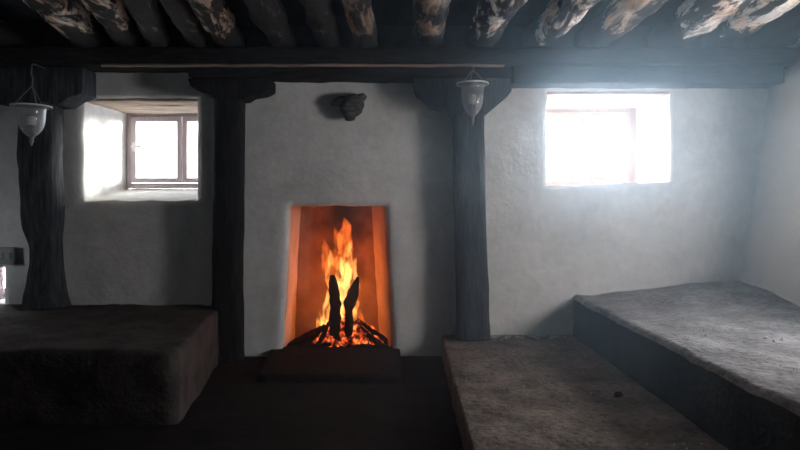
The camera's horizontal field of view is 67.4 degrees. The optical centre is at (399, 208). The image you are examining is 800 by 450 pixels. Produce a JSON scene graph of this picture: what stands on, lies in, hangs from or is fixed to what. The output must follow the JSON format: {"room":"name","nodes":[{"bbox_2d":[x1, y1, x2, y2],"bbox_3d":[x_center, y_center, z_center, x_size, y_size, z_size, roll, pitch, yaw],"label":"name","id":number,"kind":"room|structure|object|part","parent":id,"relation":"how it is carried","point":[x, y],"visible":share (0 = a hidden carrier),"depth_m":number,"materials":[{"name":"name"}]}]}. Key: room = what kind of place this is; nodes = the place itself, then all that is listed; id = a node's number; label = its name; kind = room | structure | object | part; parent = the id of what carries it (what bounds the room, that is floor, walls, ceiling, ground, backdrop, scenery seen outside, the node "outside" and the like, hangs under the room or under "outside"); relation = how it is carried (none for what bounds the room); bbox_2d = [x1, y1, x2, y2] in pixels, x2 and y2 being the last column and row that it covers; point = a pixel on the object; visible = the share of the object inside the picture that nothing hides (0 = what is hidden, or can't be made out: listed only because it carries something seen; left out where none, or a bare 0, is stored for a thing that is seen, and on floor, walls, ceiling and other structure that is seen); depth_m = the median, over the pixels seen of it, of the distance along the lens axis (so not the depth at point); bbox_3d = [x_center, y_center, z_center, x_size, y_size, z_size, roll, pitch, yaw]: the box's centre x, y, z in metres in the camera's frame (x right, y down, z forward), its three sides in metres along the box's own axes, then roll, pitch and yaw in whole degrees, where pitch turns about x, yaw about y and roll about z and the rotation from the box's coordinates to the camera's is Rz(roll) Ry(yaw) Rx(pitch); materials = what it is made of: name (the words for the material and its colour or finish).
{"room":"traditional dwelling","nodes":[
{"label":"traditional dwelling","id":0,"kind":"room"},
{"bbox_2d":[0,356,462,449],"bbox_3d":[-0.375,1.349,2.105,8.550,0.022,6.910,0,0,0],"label":"floor","id":1,"kind":"structure","parent":0,"point":[233,410],"depth_m":3.79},
{"bbox_2d":[0,304,218,425],"bbox_3d":[-2.990,1.143,4.641,3.212,0.555,1.813,0,0,0],"label":"bench","id":2,"kind":"object","parent":1,"relation":"on","point":[109,364],"visible":0.9,"depth_m":3.75,"materials":[{"name":"grey stone"}]},
{"bbox_2d":[0,67,95,310],"bbox_3d":[-3.227,-0.174,5.323,0.929,2.135,0.318,0,0,0],"label":"wooden post","id":3,"kind":"object","parent":2,"relation":"on","point":[40,165],"visible":0.94,"depth_m":5.22,"materials":[{"name":"grey wood"}]},
{"bbox_2d":[88,67,187,72],"bbox_3d":[-3.112,-1.267,5.385,2.490,0.057,0.219,0,0,0],"label":"ceiling beam","id":4,"kind":"structure","parent":3,"relation":"on","point":[136,69],"depth_m":5.38,"materials":[{"name":"brown wood"}]},
{"bbox_2d":[188,78,275,363],"bbox_3d":[-1.494,0.110,5.360,0.723,2.514,0.248,0,0,0],"label":"wooden post","id":5,"kind":"object","parent":1,"relation":"on","point":[230,96],"visible":0.91,"depth_m":5.25,"materials":[{"name":"brown wood"}]},
{"bbox_2d":[257,347,401,383],"bbox_3d":[-0.590,1.347,5.123,1.219,0.147,0.944,0,0,0],"label":"hearth slab","id":6,"kind":"object","parent":1,"relation":"on","point":[379,365],"visible":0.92,"depth_m":4.92,"materials":[{"name":"brown stone"}]},
{"bbox_2d":[306,342,330,347],"bbox_3d":[-0.759,1.277,5.582,0.238,0.064,0.049,0,0,-5],"label":"stick","id":7,"kind":"object","parent":6,"relation":"on","point":[329,343],"visible":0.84,"depth_m":5.57,"materials":[{"name":"brown wood"}]},
{"bbox_2d":[352,344,380,347],"bbox_3d":[-0.311,1.280,5.580,0.273,0.055,0.043,0,0,0],"label":"stick","id":8,"kind":"object","parent":6,"relation":"on","point":[356,345],"visible":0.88,"depth_m":5.56,"materials":[{"name":"brown wood"}]},
{"bbox_2d":[442,335,728,449],"bbox_3d":[0.997,1.283,2.150,1.419,0.274,6.758,0,0,0],"label":"raised platform","id":9,"kind":"object","parent":1,"relation":"on","point":[637,418],"visible":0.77,"depth_m":3.61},
{"bbox_2d":[413,78,511,340],"bbox_3d":[0.548,0.000,5.362,0.865,2.299,0.282,0,0,0],"label":"wooden post","id":10,"kind":"object","parent":9,"relation":"on","point":[472,323],"visible":0.99,"depth_m":5.24,"materials":[{"name":"grey wood"}]},
{"bbox_2d":[188,66,511,82],"bbox_3d":[-0.438,-1.218,5.375,2.847,0.145,0.243,0,0,0],"label":"ceiling beam","id":11,"kind":"structure","parent":10,"relation":"on","point":[276,74],"depth_m":5.26,"materials":[{"name":"brown wood"}]},
{"bbox_2d":[455,334,702,448],"bbox_3d":[0.973,1.144,4.143,1.059,0.034,2.628,0,0,0],"label":"crumbs","id":12,"kind":"object","parent":9,"relation":"on","point":[534,336],"visible":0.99,"depth_m":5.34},
{"bbox_2d":[614,391,622,397],"bbox_3d":[1.346,1.143,3.696,0.046,0.038,0.054,0,0,39],"label":"lump","id":13,"kind":"object","parent":9,"relation":"on","point":[616,394],"visible":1,"depth_m":3.68,"materials":[{"name":"brown wood"}]},
{"bbox_2d":[573,281,799,449],"bbox_3d":[2.411,0.922,2.151,1.683,0.526,6.803,0,0,0],"label":"bench","id":14,"kind":"object","parent":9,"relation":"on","point":[753,402],"visible":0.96,"depth_m":3.65,"materials":[{"name":"grey concrete"}]},
{"bbox_2d":[614,284,797,378],"bbox_3d":[2.453,0.725,3.943,1.371,0.130,2.696,0,0,0],"label":"crumbs","id":15,"kind":"object","parent":14,"relation":"on","point":[765,336],"visible":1,"depth_m":3.88,"materials":[{"name":"grey"}]},
{"bbox_2d":[0,72,769,356],"bbox_3d":[-0.400,-0.115,5.967,8.610,3.178,0.967,0,0,0],"label":"wall","id":16,"kind":"structure","parent":0,"point":[685,217],"depth_m":5.50,"materials":[{"name":"white paint"}]},
{"bbox_2d":[0,267,4,298],"bbox_3d":[-4.035,0.660,6.055,0.631,0.481,0.111,0,0,0],"label":"window","id":17,"kind":"structure","parent":16,"relation":"in","point":[2,269],"depth_m":6.00,"materials":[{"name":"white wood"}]},
{"bbox_2d":[0,247,17,263],"bbox_3d":[-3.587,0.426,5.476,0.162,0.156,0.060,0,0,0],"label":"switch box","id":18,"kind":"object","parent":16,"relation":"attached to","point":[8,255],"visible":1,"depth_m":5.46,"materials":[{"name":"grey plastic"}]},
{"bbox_2d":[88,98,197,105],"bbox_3d":[-2.387,-1.036,5.650,1.147,0.092,0.247,0,0,0],"label":"plank","id":19,"kind":"object","parent":16,"relation":"attached to","point":[132,101],"visible":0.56,"depth_m":5.57,"materials":[{"name":"brown wood"}]},
{"bbox_2d":[99,105,197,109],"bbox_3d":[-2.362,-1.042,5.920,1.184,0.091,0.247,0,0,0],"label":"plank","id":20,"kind":"object","parent":16,"relation":"attached to","point":[139,107],"visible":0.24,"depth_m":5.91,"materials":[{"name":"brown wood"}]},
{"bbox_2d":[113,109,197,113],"bbox_3d":[-2.336,-1.048,6.190,1.227,0.091,0.247,0,0,0],"label":"plank","id":21,"kind":"object","parent":16,"relation":"attached to","point":[153,111],"visible":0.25,"depth_m":6.18,"materials":[{"name":"brown wood"}]},
{"bbox_2d":[127,113,197,188],"bbox_3d":[-2.300,-0.627,6.375,1.200,0.816,0.150,0,0,0],"label":"window","id":22,"kind":"structure","parent":16,"relation":"in","point":[161,147],"depth_m":6.36,"materials":[{"name":"brown wood"}]},
{"bbox_3d":[-2.779,-0.657,6.321,0.104,0.100,0.042,0,0,0],"label":"handle","id":23,"kind":"part","parent":22,"relation":"part of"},
{"bbox_3d":[-2.575,-0.627,6.365,0.534,0.700,0.051,0,0,0],"label":"sash","id":24,"kind":"part","parent":22,"relation":"part of","materials":[{"name":"brown wood"}]},
{"bbox_3d":[-2.575,-0.627,6.365,0.444,0.609,0.004,0,0,0],"label":"pane","id":25,"kind":"part","parent":22,"relation":"part of","materials":[{"name":"clear glass"}]},
{"bbox_3d":[-2.030,-0.628,6.365,0.544,0.699,0.051,0,0,0],"label":"sash","id":26,"kind":"part","parent":22,"relation":"part of","materials":[{"name":"brown wood"}]},
{"bbox_3d":[-2.030,-0.627,6.365,0.454,0.609,0.004,0,0,0],"label":"pane","id":27,"kind":"part","parent":22,"relation":"part of","materials":[{"name":"clear glass"}]},
{"bbox_2d":[283,205,392,346],"bbox_3d":[-0.575,0.184,5.838,1.257,2.228,0.605,0,0,0],"label":"fireplace","id":28,"kind":"object","parent":16,"relation":"attached to","point":[347,243],"visible":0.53,"depth_m":6.08,"materials":[{"name":"paint"}]},
{"bbox_2d":[287,326,319,345],"bbox_3d":[-0.907,1.224,5.746,0.344,0.196,0.068,0,0,-18],"label":"stick","id":29,"kind":"object","parent":28,"relation":"in","point":[298,340],"visible":0.69,"depth_m":5.71,"materials":[{"name":"brown wood"}]},
{"bbox_2d":[297,324,325,346],"bbox_3d":[-0.830,1.201,5.662,0.282,0.218,0.063,0,0,-23],"label":"stick","id":30,"kind":"object","parent":28,"relation":"in","point":[319,330],"visible":0.93,"depth_m":5.64,"materials":[{"name":"brown wood"}]},
{"bbox_2d":[316,321,328,343],"bbox_3d":[-0.726,1.180,5.648,0.176,0.228,0.051,0,0,-41],"label":"stick","id":31,"kind":"object","parent":28,"relation":"in","point":[324,332],"visible":0.91,"depth_m":5.64,"materials":[{"name":"brown wood"}]},
{"bbox_2d":[312,317,383,346],"bbox_3d":[-0.501,1.169,5.784,0.721,0.288,0.387,0,0,0],"label":"embers","id":32,"kind":"object","parent":28,"relation":"in","point":[358,336],"visible":0.41,"depth_m":5.65,"materials":[{"name":"orange"}]},
{"bbox_2d":[328,275,341,346],"bbox_3d":[-0.618,0.970,5.702,0.132,0.678,0.180,0,0,0],"label":"log","id":33,"kind":"object","parent":32,"relation":"on","point":[335,318],"visible":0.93,"depth_m":5.67,"materials":[{"name":"brown wood"}]},
{"bbox_2d":[343,277,358,346],"bbox_3d":[-0.466,0.978,5.706,0.151,0.661,0.166,0,0,0],"label":"log","id":34,"kind":"object","parent":32,"relation":"on","point":[349,302],"visible":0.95,"depth_m":5.67,"materials":[{"name":"brown wood"}]},
{"bbox_2d":[359,326,386,346],"bbox_3d":[-0.258,1.215,5.665,0.290,0.210,0.065,0,0,22],"label":"stick","id":35,"kind":"object","parent":28,"relation":"in","point":[371,337],"visible":0.9,"depth_m":5.64,"materials":[{"name":"brown wood"}]},
{"bbox_2d":[358,318,387,344],"bbox_3d":[-0.248,1.191,5.763,0.382,0.268,0.087,0,0,17],"label":"stick","id":36,"kind":"object","parent":28,"relation":"in","point":[383,338],"visible":0.6,"depth_m":5.74,"materials":[{"name":"brown wood"}]},
{"bbox_2d":[330,93,366,120],"bbox_3d":[-0.469,-0.919,5.433,0.306,0.262,0.212,0,0,-25],"label":"stub","id":37,"kind":"object","parent":16,"relation":"attached to","point":[351,106],"visible":1,"depth_m":5.37,"materials":[{"name":"brown wood"}]},
{"bbox_2d":[15,25,747,47],"bbox_3d":[-0.500,-1.520,5.479,8.201,0.324,0.027,0,0,0],"label":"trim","id":38,"kind":"structure","parent":16,"relation":"attached to","point":[40,36],"depth_m":5.47,"materials":[{"name":"black wood"}]},
{"bbox_2d":[0,47,796,72],"bbox_3d":[-0.421,-1.320,5.325,7.678,0.159,0.342,0,0,0],"label":"ceiling beam","id":39,"kind":"structure","parent":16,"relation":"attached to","point":[92,58],"depth_m":5.16,"materials":[{"name":"brown wood"}]},
{"bbox_2d":[9,63,52,145],"bbox_3d":[-3.071,-0.873,5.010,0.309,0.696,0.330,0,0,0],"label":"hanging lantern","id":40,"kind":"object","parent":39,"relation":"hanging from","point":[31,117],"visible":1,"depth_m":4.93,"materials":[{"name":"clear glass"}]},
{"bbox_2d":[22,0,113,47],"bbox_3d":[-2.121,-1.517,2.181,0.346,0.286,6.694,0,0,-11],"label":"rafter","id":41,"kind":"object","parent":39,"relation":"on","point":[71,19],"visible":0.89,"depth_m":4.64,"materials":[{"name":"brown wood"}]},
{"bbox_2d":[81,0,142,46],"bbox_3d":[-1.603,-1.510,2.179,0.278,0.258,6.789,0,0,-15],"label":"rafter","id":42,"kind":"object","parent":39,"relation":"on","point":[113,15],"visible":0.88,"depth_m":4.58,"materials":[{"name":"black wood"}]},
{"bbox_2d":[122,0,170,46],"bbox_3d":[-1.263,-1.499,2.179,0.240,0.231,6.821,0,0,-16],"label":"rafter","id":43,"kind":"object","parent":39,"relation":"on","point":[151,24],"visible":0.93,"depth_m":4.55,"materials":[{"name":"black wood"}]},
{"bbox_2d":[159,0,213,47],"bbox_3d":[-1.306,-1.492,2.180,0.232,0.211,6.633,0,0,-8],"label":"rafter","id":44,"kind":"object","parent":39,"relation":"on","point":[181,13],"visible":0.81,"depth_m":4.58,"materials":[{"name":"black wood"}]},
{"bbox_2d":[186,0,244,47],"bbox_3d":[-1.135,-1.520,2.182,0.297,0.279,6.608,0,0,-7],"label":"rafter","id":45,"kind":"object","parent":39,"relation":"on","point":[215,16],"visible":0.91,"depth_m":4.60,"materials":[{"name":"brown wood"}]},
{"bbox_2d":[243,0,296,47],"bbox_3d":[-0.878,-1.498,2.179,0.273,0.268,6.573,0,0,-3],"label":"rafter","id":46,"kind":"object","parent":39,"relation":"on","point":[270,16],"visible":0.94,"depth_m":4.51,"materials":[{"name":"black wood"}]},
{"bbox_2d":[101,63,504,66],"bbox_3d":[-0.833,-1.230,5.142,3.460,0.031,0.040,0,0,0],"label":"batten","id":47,"kind":"object","parent":39,"relation":"attached to","point":[330,64],"visible":1,"depth_m":5.13,"materials":[{"name":"brown wood"}]},
{"bbox_2d":[299,0,341,46],"bbox_3d":[-0.545,-1.502,2.179,0.254,0.254,6.565,0,0,-2],"label":"rafter","id":48,"kind":"object","parent":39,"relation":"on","point":[321,15],"visible":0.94,"depth_m":4.59,"materials":[{"name":"black wood"}]},
{"bbox_2d":[341,0,377,47],"bbox_3d":[-0.302,-1.496,2.181,0.257,0.238,6.564,0,0,0],"label":"rafter","id":49,"kind":"object","parent":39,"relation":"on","point":[360,16],"visible":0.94,"depth_m":4.55,"materials":[{"name":"brown wood"}]},
{"bbox_2d":[413,0,450,47],"bbox_3d":[0.131,-1.522,2.181,0.295,0.275,6.569,0,0,2],"label":"rafter","id":50,"kind":"object","parent":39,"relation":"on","point":[430,16],"visible":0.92,"depth_m":4.56,"materials":[{"name":"brown wood"}]},
{"bbox_2d":[456,64,488,125],"bbox_3d":[0.611,-0.968,5.060,0.272,0.535,0.272,0,0,0],"label":"hanging lantern","id":51,"kind":"object","parent":39,"relation":"hanging from","point":[472,91],"visible":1,"depth_m":4.99,"materials":[{"name":"clear glass"}]},
{"bbox_2d":[464,0,526,47],"bbox_3d":[0.788,-1.516,2.179,0.331,0.288,6.566,0,0,-1],"label":"rafter","id":52,"kind":"object","parent":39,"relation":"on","point":[487,24],"visible":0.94,"depth_m":4.64,"materials":[{"name":"brown wood"}]},
{"bbox_2d":[522,0,599,47],"bbox_3d":[1.412,-1.515,2.181,0.312,0.290,6.573,0,0,-3],"label":"rafter","id":53,"kind":"object","parent":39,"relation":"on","point":[558,17],"visible":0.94,"depth_m":4.60,"materials":[{"name":"brown wood"}]},
{"bbox_2d":[574,0,667,47],"bbox_3d":[1.857,-1.518,2.179,0.310,0.284,6.571,0,0,-3],"label":"rafter","id":54,"kind":"object","parent":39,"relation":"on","point":[619,17],"visible":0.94,"depth_m":4.64,"materials":[{"name":"wood"}]},
{"bbox_2d":[647,0,754,47],"bbox_3d":[2.343,-1.519,2.180,0.362,0.282,6.567,0,0,1],"label":"rafter","id":55,"kind":"object","parent":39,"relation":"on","point":[692,19],"visible":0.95,"depth_m":4.67,"materials":[{"name":"brown wood"}]},
{"bbox_2d":[701,0,799,47],"bbox_3d":[2.438,-1.507,2.180,0.279,0.292,6.620,0,0,7],"label":"rafter","id":56,"kind":"object","parent":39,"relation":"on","point":[757,14],"visible":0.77,"depth_m":4.65,"materials":[{"name":"brown wood"}]},
{"bbox_2d":[746,3,799,47],"bbox_3d":[3.010,-1.520,2.181,0.299,0.280,6.586,0,0,5],"label":"rafter","id":57,"kind":"object","parent":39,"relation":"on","point":[783,31],"visible":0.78,"depth_m":5.00,"materials":[{"name":"wood"}]},
{"bbox_2d":[546,108,635,185],"bbox_3d":[1.930,-0.660,6.375,1.141,0.841,0.150,0,0,0],"label":"window","id":58,"kind":"structure","parent":16,"relation":"in","point":[581,115],"depth_m":6.34,"materials":[{"name":"brown wood"}]},
{"bbox_3d":[1.673,-0.660,6.365,0.510,0.724,0.051,0,0,0],"label":"sash","id":59,"kind":"part","parent":58,"relation":"part of","materials":[{"name":"white wood"}]},
{"bbox_3d":[2.187,-0.660,6.365,0.510,0.725,0.051,0,0,0],"label":"sash","id":60,"kind":"part","parent":58,"relation":"part of","materials":[{"name":"white wood"}]},
{"bbox_2d":[546,103,645,107],"bbox_3d":[1.924,-1.099,6.191,1.225,0.090,0.246,0,0,0],"label":"plank","id":61,"kind":"object","parent":16,"relation":"attached to","point":[560,105],"visible":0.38,"depth_m":6.14,"materials":[{"name":"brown wood"}]},
{"bbox_2d":[546,98,657,103],"bbox_3d":[1.921,-1.099,5.920,1.224,0.092,0.248,0,0,0],"label":"plank","id":62,"kind":"object","parent":16,"relation":"attached to","point":[563,100],"visible":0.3,"depth_m":5.87,"materials":[{"name":"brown wood"}]},
{"bbox_2d":[547,91,669,98],"bbox_3d":[1.917,-1.101,5.650,1.222,0.090,0.247,0,0,0],"label":"plank","id":63,"kind":"object","parent":16,"relation":"attached to","point":[557,94],"visible":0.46,"depth_m":5.56,"materials":[{"name":"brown wood"}]},
{"bbox_2d":[511,66,784,88],"bbox_3d":[2.172,-1.195,5.366,2.383,0.199,0.262,0,0,0],"label":"ceiling beam","id":64,"kind":"structure","parent":16,"relation":"attached to","point":[533,77],"depth_m":5.24,"materials":[{"name":"brown wood"}]},
{"bbox_2d":[0,0,799,26],"bbox_3d":[-0.375,-1.670,2.105,8.550,0.025,6.910,0,0,0],"label":"ceiling","id":65,"kind":"structure","parent":0,"point":[15,12],"depth_m":5.11,"materials":[{"name":"black wood"}]},
{"bbox_2d":[740,39,799,306],"bbox_3d":[3.239,-0.115,2.125,0.513,3.170,6.850,0,0,0],"label":"wall","id":66,"kind":"structure","parent":0,"point":[771,258],"depth_m":5.16,"materials":[{"name":"paint"}]}
]}

